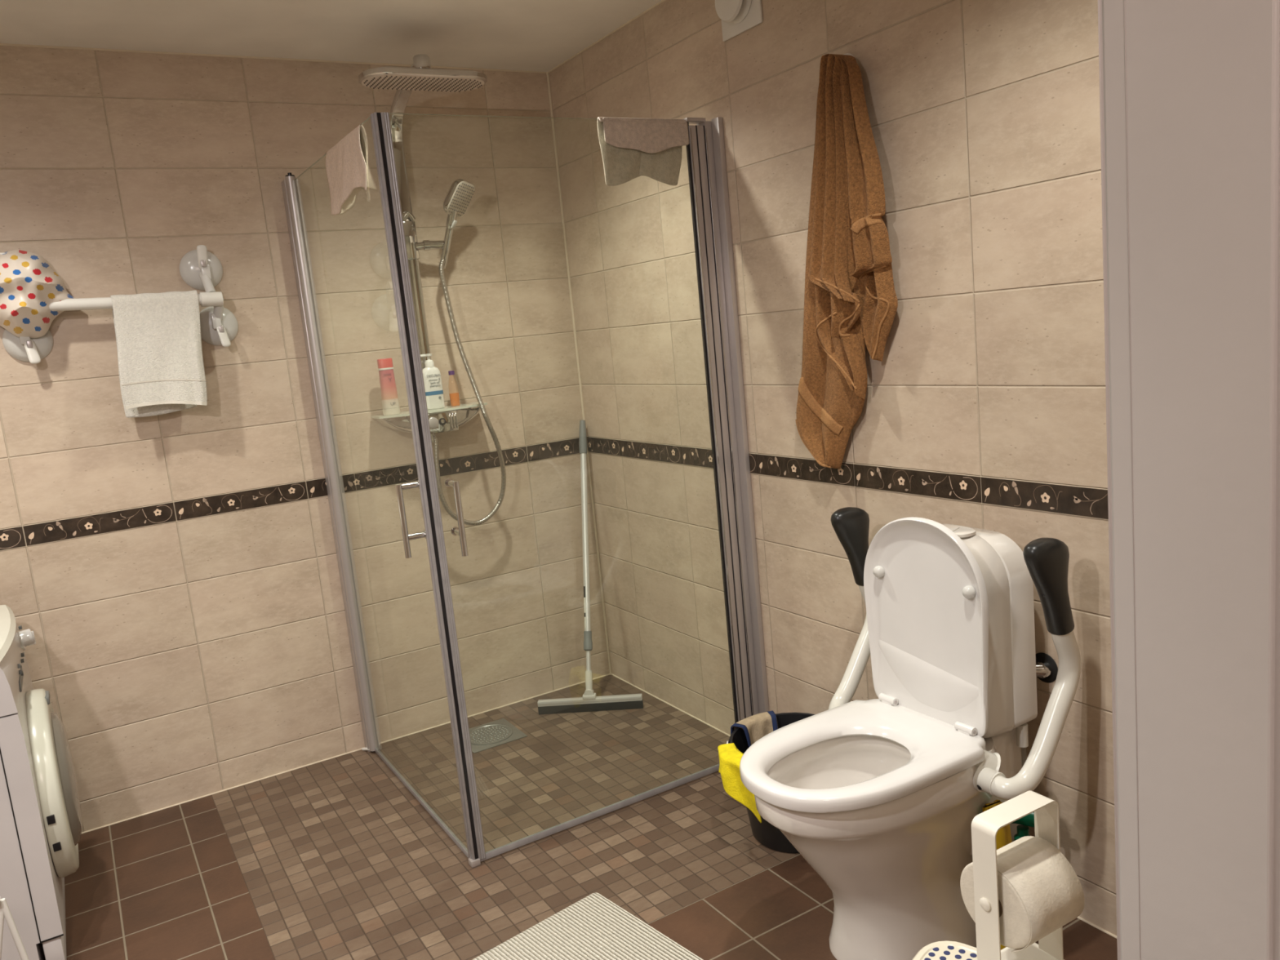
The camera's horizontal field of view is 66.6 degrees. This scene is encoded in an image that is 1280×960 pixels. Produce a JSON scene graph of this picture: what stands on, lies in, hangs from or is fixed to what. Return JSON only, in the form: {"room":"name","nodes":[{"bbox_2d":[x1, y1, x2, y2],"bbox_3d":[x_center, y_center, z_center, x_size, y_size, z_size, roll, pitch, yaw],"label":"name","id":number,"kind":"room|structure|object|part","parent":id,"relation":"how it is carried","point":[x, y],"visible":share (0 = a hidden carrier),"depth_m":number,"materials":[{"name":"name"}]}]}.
{"room":"bathroom","nodes":[
{"label":"bathroom","id":0,"kind":"room"},
{"bbox_2d":[0,45,609,832],"bbox_3d":[-1.634,-0.093,2.941,3.450,2.451,0.100,-11,10,-30],"label":"wall","id":1,"kind":"structure","parent":0,"point":[179,661],"depth_m":3.13,"materials":[{"name":"beige tile"}]},
{"bbox_2d":[0,244,238,364],"bbox_3d":[-1.523,-0.518,2.847,0.646,0.309,0.101,-11,10,-30],"label":"grab bar","id":2,"kind":"object","parent":1,"relation":"attached to","point":[200,268],"visible":0.65,"depth_m":2.95,"materials":[{"name":"white plastic"}]},
{"bbox_2d":[2,328,53,364],"bbox_3d":[-1.727,-0.403,2.745,0.123,0.154,0.085,-11,10,-30],"label":"cup","id":3,"kind":"object","parent":2,"relation":"on","point":[23,348],"depth_m":2.75,"materials":[{"name":"plastic"}]},
{"bbox_2d":[0,249,75,337],"bbox_3d":[-1.681,-0.518,2.685,0.224,0.244,0.126,-11,10,-30],"label":"cap","id":4,"kind":"object","parent":2,"relation":"hanging from","point":[28,284],"visible":1,"depth_m":2.67,"materials":[{"name":"multicoloured fabric"}]},
{"bbox_2d":[110,289,207,417],"bbox_3d":[-1.420,-0.374,2.891,0.246,0.359,0.078,-10,10,-28],"label":"hand towel","id":5,"kind":"object","parent":2,"relation":"hanging from","point":[161,366],"visible":1,"depth_m":2.87,"materials":[{"name":"white fabric"}]},
{"bbox_2d":[179,244,222,292],"bbox_3d":[-1.328,-0.635,2.962,0.123,0.153,0.085,-11,10,-30],"label":"cup","id":6,"kind":"object","parent":2,"relation":"on","point":[200,268],"depth_m":2.96,"materials":[{"name":"plastic"}]},
{"bbox_2d":[200,297,238,346],"bbox_3d":[-1.297,-0.485,2.996,0.123,0.154,0.085,-11,10,-30],"label":"cup","id":7,"kind":"object","parent":2,"relation":"on","point":[219,326],"depth_m":3.00,"materials":[{"name":"plastic"}]},
{"bbox_2d":[0,437,579,551],"bbox_3d":[-1.589,0.126,2.930,3.246,0.062,0.003,-11,10,-30],"label":"trim","id":8,"kind":"structure","parent":1,"relation":"attached to","point":[35,534],"depth_m":3.12,"materials":[{"name":"tile"}]},
{"bbox_2d":[357,53,487,434],"bbox_3d":[-0.676,-0.715,3.125,0.393,1.150,0.470,-11,10,-30],"label":"shower column","id":9,"kind":"structure","parent":1,"relation":"attached to","point":[420,76],"depth_m":3.23,"materials":[{"name":"silver metal"}]},
{"bbox_2d":[377,358,399,415],"bbox_3d":[-0.838,-0.310,3.242,0.056,0.186,0.043,-11,10,-30],"label":"shampoo bottle","id":10,"kind":"object","parent":9,"relation":"on","point":[390,404],"visible":1,"depth_m":3.23,"materials":[{"name":"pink plastic"}]},
{"bbox_3d":[-0.686,-0.732,3.146,0.043,1.103,0.352,-11,10,-30],"label":"riser arm","id":11,"kind":"part","parent":9,"relation":"part of","materials":[{"name":"silver metal"}]},
{"bbox_3d":[-0.710,-0.238,3.332,0.384,0.007,0.138,-11,10,-30],"label":"shelf plate","id":12,"kind":"part","parent":9,"relation":"part of","materials":[{"name":"white glass"}]},
{"bbox_3d":[-0.703,-0.790,3.273,0.100,0.034,0.046,-7,9,-9],"label":"holder arm","id":13,"kind":"part","parent":9,"relation":"part of","materials":[{"name":"silver metal"}]},
{"bbox_2d":[420,353,444,409],"bbox_3d":[-0.710,-0.336,3.320,0.069,0.188,0.046,-11,10,-30],"label":"pump bottle","id":14,"kind":"object","parent":9,"relation":"on","point":[431,374],"visible":0.98,"depth_m":3.30,"materials":[{"name":"white plastic"}]},
{"bbox_3d":[-0.692,-0.191,3.259,0.038,0.038,0.006,-11,10,-30],"label":"knob","id":15,"kind":"part","parent":9,"relation":"part of","materials":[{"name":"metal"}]},
{"bbox_3d":[-0.672,-0.196,3.293,0.108,0.068,0.034,-11,10,-30],"label":"control panel","id":16,"kind":"part","parent":9,"relation":"part of","materials":[{"name":"silver metal"}]},
{"bbox_2d":[448,370,460,406],"bbox_3d":[-0.644,-0.317,3.365,0.035,0.123,0.027,-11,10,-30],"label":"bottle","id":17,"kind":"object","parent":9,"relation":"on","point":[454,397],"visible":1,"depth_m":3.36,"materials":[{"name":"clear plastic"}]},
{"bbox_2d":[431,178,506,525],"bbox_3d":[-0.609,-0.408,3.296,0.256,1.166,0.148,-11,10,-30],"label":"shower","id":18,"kind":"object","parent":9,"relation":"attached to","point":[456,202],"visible":0.94,"depth_m":3.32,"materials":[{"name":"silver metal"}]},
{"bbox_2d":[0,0,1116,938],"bbox_3d":[-0.848,0.037,1.643,3.253,2.296,2.953,-11,10,-30],"label":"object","id":19,"kind":"structure","parent":1,"relation":"attached to","point":[661,1],"depth_m":3.44,"materials":[{"name":"plastic"}]},
{"bbox_2d":[0,0,661,71],"bbox_3d":[-0.961,-1.128,1.456,3.250,0.080,2.950,-11,10,-30],"label":"ceiling","id":20,"kind":"structure","parent":0,"point":[525,35],"depth_m":2.82,"materials":[{"name":"paint"}]},
{"bbox_2d":[43,675,1117,959],"bbox_3d":[-0.707,1.208,1.779,3.250,0.080,3.060,-11,10,-30],"label":"floor","id":21,"kind":"structure","parent":0,"point":[335,858],"depth_m":2.62,"materials":[{"name":"tile"}]},
{"bbox_2d":[0,897,29,959],"bbox_3d":[-1.462,0.996,1.857,0.549,0.450,0.025,-11,10,-30],"label":"drying rack","id":22,"kind":"object","parent":21,"relation":"on","point":[5,912],"visible":1,"depth_m":1.97,"materials":[{"name":"white plastic"}]},
{"bbox_3d":[-1.300,1.017,1.965,0.090,0.342,0.012,-11,10,-30],"label":"leg","id":23,"kind":"part","parent":22,"relation":"part of","materials":[{"name":"white plastic"}]},
{"bbox_2d":[0,604,82,959],"bbox_3d":[-1.737,0.780,2.372,0.625,0.772,0.614,-11,10,-30],"label":"washing machine","id":24,"kind":"object","parent":21,"relation":"on","point":[41,818],"visible":1,"depth_m":2.26,"materials":[{"name":"white metal"}]},
{"bbox_3d":[-1.796,0.484,2.308,0.557,0.118,0.612,-11,10,-30],"label":"control panel","id":25,"kind":"part","parent":24,"relation":"part of","materials":[{"name":"white plastic"}]},
{"bbox_3d":[-1.630,0.421,2.585,0.041,0.060,0.060,-11,10,-30],"label":"program knob","id":26,"kind":"part","parent":24,"relation":"part of","materials":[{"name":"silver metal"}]},
{"bbox_3d":[-1.511,0.554,2.477,0.017,0.020,0.070,-11,10,-30],"label":"door handle","id":27,"kind":"part","parent":24,"relation":"part of","materials":[{"name":"grey plastic"}]},
{"bbox_3d":[-1.505,0.771,2.502,0.046,0.480,0.480,-11,10,-30],"label":"door","id":28,"kind":"part","parent":24,"relation":"part of","materials":[{"name":"plastic"}]},
{"bbox_3d":[-1.524,1.084,2.533,0.038,0.083,0.604,-11,10,-30],"label":"kick plate","id":29,"kind":"part","parent":24,"relation":"part of","materials":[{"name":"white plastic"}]},
{"bbox_2d":[469,718,527,753],"bbox_3d":[-0.525,0.889,3.399,0.197,0.006,0.206,-11,10,-30],"label":"floor drain","id":30,"kind":"object","parent":21,"relation":"on","point":[500,731],"visible":0.98,"depth_m":3.39,"materials":[{"name":"metal"}]},
{"bbox_2d":[281,111,768,867],"bbox_3d":[-0.378,-0.046,3.034,1.032,1.933,1.042,-11,10,-30],"label":"shower enclosure","id":31,"kind":"object","parent":21,"relation":"on","point":[705,150],"visible":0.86,"depth_m":2.81,"materials":[{"name":"clear glass"}]},
{"bbox_2d":[325,124,370,214],"bbox_3d":[-0.755,-0.795,2.524,0.042,0.178,0.366,-11,10,-30],"label":"washcloth","id":32,"kind":"object","parent":31,"relation":"hanging from","point":[346,162],"visible":1,"depth_m":2.49,"materials":[{"name":"beige fabric"}]},
{"bbox_3d":[-0.764,0.030,2.809,0.006,1.881,0.893,-11,10,-30],"label":"glass door","id":33,"kind":"part","parent":31,"relation":"part of","materials":[{"name":"clear glass"}]},
{"bbox_3d":[-0.568,0.097,2.432,0.063,0.189,0.022,-11,10,-30],"label":"handle","id":34,"kind":"part","parent":31,"relation":"part of","materials":[{"name":"silver metal"}]},
{"bbox_3d":[-0.456,0.092,2.427,0.022,0.191,0.063,-11,10,-30],"label":"handle","id":35,"kind":"part","parent":31,"relation":"part of","materials":[{"name":"silver metal"}]},
{"bbox_3d":[-0.146,-0.003,2.641,0.868,1.881,0.006,-11,10,-30],"label":"glass door","id":36,"kind":"part","parent":31,"relation":"part of","materials":[{"name":"clear glass"}]},
{"bbox_2d":[597,116,689,186],"bbox_3d":[0.014,-0.893,2.656,0.281,0.176,0.028,-11,10,-30],"label":"washcloth","id":37,"kind":"object","parent":31,"relation":"hanging from","point":[631,148],"visible":1,"depth_m":2.64,"materials":[{"name":"beige fabric"}]},
{"bbox_2d":[472,893,703,959],"bbox_3d":[-0.252,1.091,1.935,0.800,0.015,0.500,-13,12,-39],"label":"bath mat","id":38,"kind":"object","parent":21,"relation":"on","point":[593,927],"visible":1,"depth_m":2.19,"materials":[{"name":"fabric"}]},
{"bbox_2d":[537,420,643,714],"bbox_3d":[-0.214,0.306,3.611,0.383,1.027,0.349,-5,9,5],"label":"squeegee","id":39,"kind":"object","parent":21,"relation":"on","point":[589,701],"visible":1,"depth_m":3.54,"materials":[{"name":"white plastic"}]},
{"bbox_3d":[-0.179,0.821,3.530,0.383,0.032,0.017,-5,9,5],"label":"rubber blade","id":40,"kind":"part","parent":39,"relation":"part of","materials":[{"name":"black rubber"}]},
{"bbox_2d":[726,712,814,853],"bbox_3d":[0.404,0.799,2.567,0.319,0.266,0.319,-11,10,-30],"label":"bucket","id":41,"kind":"object","parent":21,"relation":"on","point":[765,833],"visible":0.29,"depth_m":2.53,"materials":[{"name":"black plastic"}]},
{"bbox_2d":[717,742,761,822],"bbox_3d":[0.255,0.768,2.473,0.078,0.143,0.185,-11,10,-30],"label":"cleaning cloth","id":42,"kind":"object","parent":41,"relation":"hanging from","point":[730,757],"visible":0.68,"depth_m":2.45,"materials":[{"name":"yellow fabric"}]},
{"bbox_2d":[730,711,777,747],"bbox_3d":[0.320,0.710,2.668,0.152,0.118,0.082,-11,10,-30],"label":"cleaning cloth","id":43,"kind":"object","parent":41,"relation":"hanging from","point":[756,726],"visible":0.65,"depth_m":2.66,"materials":[{"name":"beige fabric"}]},
{"bbox_3d":[0.411,0.667,2.620,0.331,0.023,0.159,-3,9,15],"label":"wire handle","id":44,"kind":"part","parent":41,"relation":"part of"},
{"bbox_2d":[739,506,1080,959],"bbox_3d":[0.487,0.549,2.043,0.640,0.906,0.590,-11,10,-30],"label":"toilet","id":45,"kind":"object","parent":21,"relation":"on","point":[882,797],"visible":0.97,"depth_m":1.99,"materials":[{"name":"white ceramic"}]},
{"bbox_3d":[0.504,0.396,2.337,0.086,0.342,0.236,2,12,39],"label":"support arm","id":46,"kind":"part","parent":45,"relation":"part of","materials":[{"name":"white paint"}]},
{"bbox_3d":[0.430,0.556,1.981,0.478,0.030,0.358,-11,10,-30],"label":"seat","id":47,"kind":"part","parent":45,"relation":"part of","materials":[{"name":"white plastic"}]},
{"bbox_3d":[0.525,0.779,2.061,0.612,0.440,0.348,-11,10,-30],"label":"bowl","id":48,"kind":"part","parent":45,"relation":"part of","materials":[{"name":"white ceramic"}]},
{"bbox_3d":[0.603,0.297,2.067,0.024,0.440,0.332,-11,10,-30],"label":"lid","id":49,"kind":"part","parent":45,"relation":"part of","materials":[{"name":"white plastic"}]},
{"bbox_3d":[0.774,0.440,1.899,0.228,0.342,0.068,-8,9,-18],"label":"support arm","id":50,"kind":"part","parent":45,"relation":"part of","materials":[{"name":"white paint"}]},
{"bbox_2d":[912,940,977,959],"bbox_3d":[0.506,0.939,1.447,0.260,0.323,0.300,2,12,40],"label":"plastic stool","id":51,"kind":"object","parent":21,"relation":"on","point":[939,950],"visible":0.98,"depth_m":1.56,"materials":[{"name":"white plastic"}]},
{"bbox_2d":[982,799,1012,950],"bbox_3d":[0.738,0.823,1.989,0.075,0.335,0.066,-11,10,-30],"label":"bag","id":52,"kind":"object","parent":21,"relation":"on","point":[1003,837],"visible":0.11,"depth_m":1.97,"materials":[{"name":"plastic"}]},
{"bbox_2d":[971,790,1064,959],"bbox_3d":[0.575,0.625,1.459,0.154,0.278,0.132,-11,10,-30],"label":"toilet paper stand","id":53,"kind":"object","parent":21,"relation":"on","point":[985,825],"visible":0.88,"depth_m":1.44,"materials":[{"name":"white plastic"}]},
{"bbox_2d":[960,835,1084,951],"bbox_3d":[0.572,0.616,1.462,0.120,0.122,0.132,-11,10,-30],"label":"toilet paper roll","id":54,"kind":"object","parent":53,"relation":"on","point":[1040,892],"visible":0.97,"depth_m":1.42,"materials":[{"name":"paper"}]},
{"bbox_2d":[1010,812,1034,840],"bbox_3d":[0.826,0.827,2.076,0.106,0.283,0.076,-4,9,8],"label":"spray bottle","id":55,"kind":"object","parent":21,"relation":"on","point":[1027,820],"visible":0.2,"depth_m":2.05,"materials":[{"name":"green plastic"}]},
{"bbox_2d":[549,0,1116,935],"bbox_3d":[0.607,-0.229,2.429,0.100,2.451,3.060,-11,10,-30],"label":"wall","id":56,"kind":"structure","parent":0,"point":[984,115],"depth_m":2.41,"materials":[{"name":"beige tile"}]},
{"bbox_2d":[715,0,762,41],"bbox_3d":[0.246,-1.262,2.559,0.050,0.160,0.169,-11,10,-30],"label":"air vent","id":57,"kind":"object","parent":56,"relation":"in","point":[737,16],"visible":1,"depth_m":2.55,"materials":[{"name":"white plastic"}]},
{"bbox_2d":[586,436,1108,519],"bbox_3d":[0.556,-0.011,2.483,0.003,0.062,2.946,-11,10,-30],"label":"trim","id":58,"kind":"structure","parent":56,"relation":"attached to","point":[1061,499],"depth_m":2.34,"materials":[{"name":"tile"}]},
{"bbox_2d":[1035,652,1057,682],"bbox_3d":[0.842,0.406,2.074,0.061,0.066,0.069,-11,10,-30],"label":"pipe","id":59,"kind":"object","parent":56,"relation":"attached to","point":[1046,669],"visible":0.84,"depth_m":2.07,"materials":[{"name":"silver metal"}]},
{"bbox_3d":[0.468,-0.965,2.279,0.047,0.064,0.064,-11,10,-30],"label":"wall hook","id":60,"kind":"object","parent":56,"relation":"attached to","visible":0},
{"bbox_2d":[795,53,897,468],"bbox_3d":[0.459,-0.504,2.374,0.083,0.988,0.390,-11,10,-30],"label":"bathrobe","id":61,"kind":"object","parent":60,"relation":"hanging from","point":[851,302],"visible":1,"depth_m":2.31,"materials":[{"name":"brown fabric"}]},
{"bbox_3d":[-0.060,0.168,0.336,3.250,2.291,0.110,-11,10,-30],"label":"wall","id":62,"kind":"structure","parent":0,"visible":0},
{"bbox_2d":[1097,0,1279,959],"bbox_3d":[-0.078,0.232,0.340,1.142,2.172,0.110,-11,10,-30],"label":"door","id":63,"kind":"structure","parent":62,"relation":"in","point":[1189,90],"depth_m":0.56,"materials":[{"name":"paint"}]}
]}

